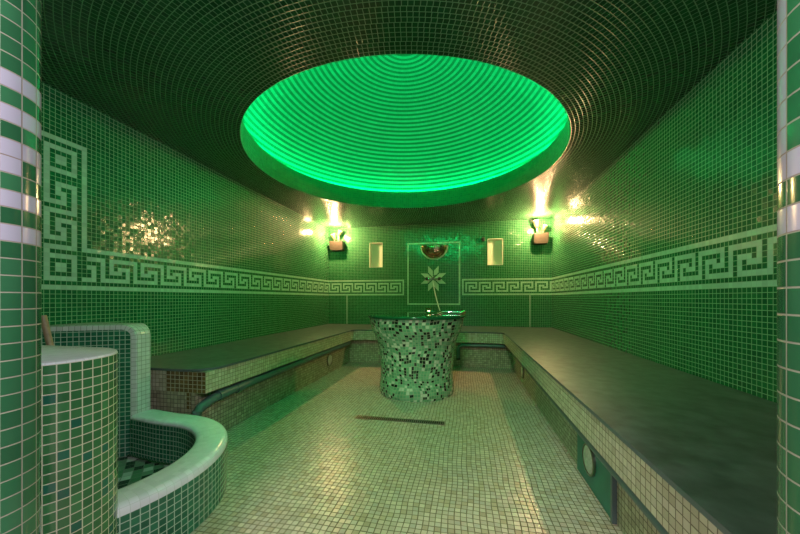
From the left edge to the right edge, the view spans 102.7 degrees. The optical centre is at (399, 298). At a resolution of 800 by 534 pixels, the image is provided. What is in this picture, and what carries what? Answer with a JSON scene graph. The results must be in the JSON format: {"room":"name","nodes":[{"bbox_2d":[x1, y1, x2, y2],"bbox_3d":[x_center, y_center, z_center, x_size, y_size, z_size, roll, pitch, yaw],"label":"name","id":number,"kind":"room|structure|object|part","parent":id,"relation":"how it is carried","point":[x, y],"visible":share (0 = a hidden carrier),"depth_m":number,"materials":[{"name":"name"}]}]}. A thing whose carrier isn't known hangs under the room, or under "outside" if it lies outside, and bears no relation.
{"room":"spa","nodes":[
{"label":"spa","id":0,"kind":"room"},
{"bbox_2d":[41,315,53,345],"bbox_3d":[-1.336,0.465,1.284,0.252,0.796,0.022,0,0,8],"label":"handle","id":1,"kind":"object","parent":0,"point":[45,326],"visible":0.21,"depth_m":1.29,"materials":[{"name":"brown wood"}]},
{"bbox_2d":[41,345,117,533],"bbox_3d":[-1.442,0.519,1.007,1.207,0.719,0.280,0,0,11],"label":"pedestal","id":2,"kind":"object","parent":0,"point":[79,385],"depth_m":0.86,"materials":[{"name":"green tile"}]},
{"bbox_2d":[41,322,150,456],"bbox_3d":[-1.696,0.512,1.758,0.408,0.735,0.334,0,0,11],"label":"tiled wall","id":3,"kind":"structure","parent":0,"point":[132,341],"depth_m":1.78,"materials":[{"name":"green tile"}]},
{"bbox_2d":[41,82,328,356],"bbox_3d":[-1.691,-0.150,3.078,0.100,2.100,4.800,0,0,11],"label":"wall","id":4,"kind":"structure","parent":0,"point":[135,229],"depth_m":2.39,"materials":[{"name":"green tile"}]},
{"bbox_2d":[0,0,799,533],"bbox_3d":[-0.416,-0.140,0.437,3.450,2.040,0.130,0,0,11],"label":"columns","id":5,"kind":"structure","parent":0,"point":[20,20],"depth_m":0.47,"materials":[{"name":"green tile"}]},
{"bbox_2d":[191,362,622,533],"bbox_3d":[-0.099,0.930,2.000,3.650,0.100,6.280,0,0,11],"label":"floor","id":6,"kind":"structure","parent":0,"point":[302,463],"depth_m":1.68,"materials":[{"name":"beige tile"}]},
{"bbox_2d":[117,409,227,533],"bbox_3d":[-1.338,0.761,1.463,1.227,0.233,0.755,0,0,17],"label":"foot bath","id":7,"kind":"object","parent":6,"relation":"on","point":[174,474],"visible":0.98,"depth_m":1.31,"materials":[{"name":"green tile"}]},
{"bbox_3d":[-1.132,0.860,1.478,0.307,0.014,0.870,0,0,-33],"label":"rim trim","id":8,"kind":"part","parent":7,"relation":"part of","materials":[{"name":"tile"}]},
{"bbox_2d":[354,415,444,424],"bbox_3d":[-0.010,0.877,2.313,0.660,0.006,0.064,0,0,11],"label":"drain","id":9,"kind":"object","parent":6,"relation":"on","point":[356,416],"visible":1,"depth_m":2.30,"materials":[{"name":"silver metal"}]},
{"bbox_2d":[368,312,465,401],"bbox_3d":[0.157,0.515,3.060,0.922,0.730,0.922,0,0,11],"label":"pedestal","id":10,"kind":"object","parent":6,"relation":"on","point":[416,349],"visible":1,"depth_m":2.73,"materials":[{"name":"green tile"}]},
{"bbox_2d":[424,310,465,313],"bbox_3d":[0.447,0.138,3.226,0.421,0.058,0.079,0,0,11],"label":"shower","id":11,"kind":"object","parent":10,"relation":"on","point":[460,311],"visible":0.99,"depth_m":3.20,"materials":[{"name":"silver metal"}]},
{"bbox_2d":[151,324,776,533],"bbox_3d":[0.052,0.649,2.743,3.444,0.458,4.557,0,0,11],"label":"bench","id":12,"kind":"object","parent":6,"relation":"on","point":[700,454],"visible":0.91,"depth_m":1.43,"materials":[{"name":"tile"}]},
{"bbox_2d":[192,341,349,415],"bbox_3d":[-0.938,0.719,3.050,0.075,0.318,2.476,0,0,11],"label":"drain pipe","id":13,"kind":"object","parent":12,"relation":"attached to","point":[222,393],"visible":0.8,"depth_m":2.28,"materials":[{"name":"teal plastic"}]},
{"bbox_2d":[327,354,332,365],"bbox_3d":[-0.825,0.725,3.770,0.016,0.140,0.140,0,0,11],"label":"lamp","id":14,"kind":"object","parent":12,"relation":"attached to","point":[329,358],"visible":1,"depth_m":3.75,"materials":[{"name":"glass"}]},
{"bbox_3d":[-0.825,0.725,3.770,0.016,0.132,0.132,0,0,11],"label":"glass","id":15,"kind":"part","parent":14,"relation":"part of","materials":[{"name":"glass"}]},
{"bbox_2d":[456,343,504,359],"bbox_3d":[1.015,0.679,4.044,0.601,0.212,0.051,0,0,11],"label":"drain pipe","id":16,"kind":"object","parent":12,"relation":"attached to","point":[463,344],"visible":1,"depth_m":4.04,"materials":[{"name":"teal plastic"}]},
{"bbox_2d":[521,365,523,378],"bbox_3d":[1.245,0.745,3.268,0.016,0.140,0.140,0,0,11],"label":"lamp","id":17,"kind":"object","parent":12,"relation":"attached to","point":[522,367],"visible":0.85,"depth_m":3.22,"materials":[{"name":"glass"}]},
{"bbox_2d":[511,352,668,533],"bbox_3d":[0.968,0.605,2.094,0.050,0.076,3.610,0,0,11],"label":"drain pipe","id":18,"kind":"object","parent":12,"relation":"attached to","point":[646,512],"visible":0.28,"depth_m":1.10,"materials":[{"name":"teal plastic"}]},
{"bbox_2d":[577,433,616,523],"bbox_3d":[0.875,0.708,1.447,0.017,0.338,0.415,0,0,11],"label":"board","id":19,"kind":"object","parent":12,"relation":"attached to","point":[603,484],"visible":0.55,"depth_m":1.35,"materials":[{"name":"green plastic"}]},
{"bbox_2d":[582,443,595,476],"bbox_3d":[0.871,0.745,1.481,0.016,0.140,0.140,0,0,11],"label":"lamp","id":20,"kind":"object","parent":19,"relation":"attached to","point":[589,461],"visible":0.84,"depth_m":1.46,"materials":[{"name":"white glass"}]},
{"bbox_3d":[0.871,0.745,1.481,0.016,0.132,0.132,0,0,11],"label":"glass","id":21,"kind":"part","parent":20,"relation":"part of","materials":[{"name":"white glass"}]},
{"bbox_2d":[41,0,776,228],"bbox_3d":[0.001,-1.205,2.490,3.650,0.090,5.280,0,0,11],"label":"ceiling","id":22,"kind":"structure","parent":0,"point":[185,75],"depth_m":1.53,"materials":[{"name":"green tile"}]},
{"bbox_2d":[240,54,570,207],"bbox_3d":[0.038,-1.700,2.809,2.920,1.080,2.920,0,0,37],"label":"dome","id":23,"kind":"object","parent":22,"relation":"in","point":[393,130],"visible":0.57,"depth_m":3.43,"materials":[{"name":"tile"}]},
{"bbox_2d":[329,218,551,327],"bbox_3d":[0.525,-0.150,5.072,3.650,2.100,0.190,0,0,11],"label":"wall","id":24,"kind":"structure","parent":0,"point":[517,292],"depth_m":4.92,"materials":[{"name":"green tile"}]},
{"bbox_2d":[329,230,344,250],"bbox_3d":[-1.027,-0.944,5.215,0.230,0.328,0.140,0,0,11],"label":"wall lamp","id":25,"kind":"object","parent":24,"relation":"attached to","point":[334,245],"depth_m":5.17,"materials":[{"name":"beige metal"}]},
{"bbox_2d":[369,242,382,267],"bbox_3d":[-0.380,-0.700,5.201,0.225,0.400,0.088,0,0,11],"label":"wall niche","id":26,"kind":"object","parent":24,"relation":"attached to","point":[375,249],"visible":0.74,"depth_m":5.23,"materials":[{"name":"beige paint"}]},
{"bbox_2d":[425,275,440,310],"bbox_3d":[0.529,-0.010,4.908,0.288,0.706,0.112,0,0,11],"label":"shower mixer","id":27,"kind":"object","parent":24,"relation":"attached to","point":[433,279],"visible":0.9,"depth_m":4.90,"materials":[{"name":"silver metal"}]},
{"bbox_2d":[421,266,445,290],"bbox_3d":[0.518,-0.310,4.973,0.397,0.397,0.006,0,0,11],"label":"flower","id":28,"kind":"object","parent":24,"relation":"attached to","point":[430,271],"visible":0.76,"depth_m":4.97,"materials":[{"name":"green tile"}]},
{"bbox_2d":[420,244,447,259],"bbox_3d":[0.520,-0.711,4.925,0.427,0.220,0.115,0,0,11],"label":"bowl","id":29,"kind":"object","parent":24,"relation":"attached to","point":[433,252],"visible":1,"depth_m":4.91,"materials":[{"name":"orange metal"}]},
{"bbox_2d":[487,238,502,264],"bbox_3d":[1.433,-0.700,4.832,0.225,0.400,0.088,0,0,11],"label":"wall niche","id":30,"kind":"object","parent":24,"relation":"attached to","point":[494,245],"visible":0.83,"depth_m":4.87,"materials":[{"name":"beige paint"}]},
{"bbox_2d":[532,219,548,244],"bbox_3d":[2.010,-0.959,4.591,0.219,0.349,0.154,0,0,11],"label":"wall lamp","id":31,"kind":"object","parent":24,"relation":"attached to","point":[537,238],"depth_m":4.55,"materials":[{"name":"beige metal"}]},
{"bbox_2d":[552,11,776,402],"bbox_3d":[1.788,-0.150,2.372,0.100,2.100,4.800,0,0,11],"label":"wall","id":32,"kind":"structure","parent":0,"point":[668,256],"depth_m":1.74,"materials":[{"name":"green tile"}]}
]}

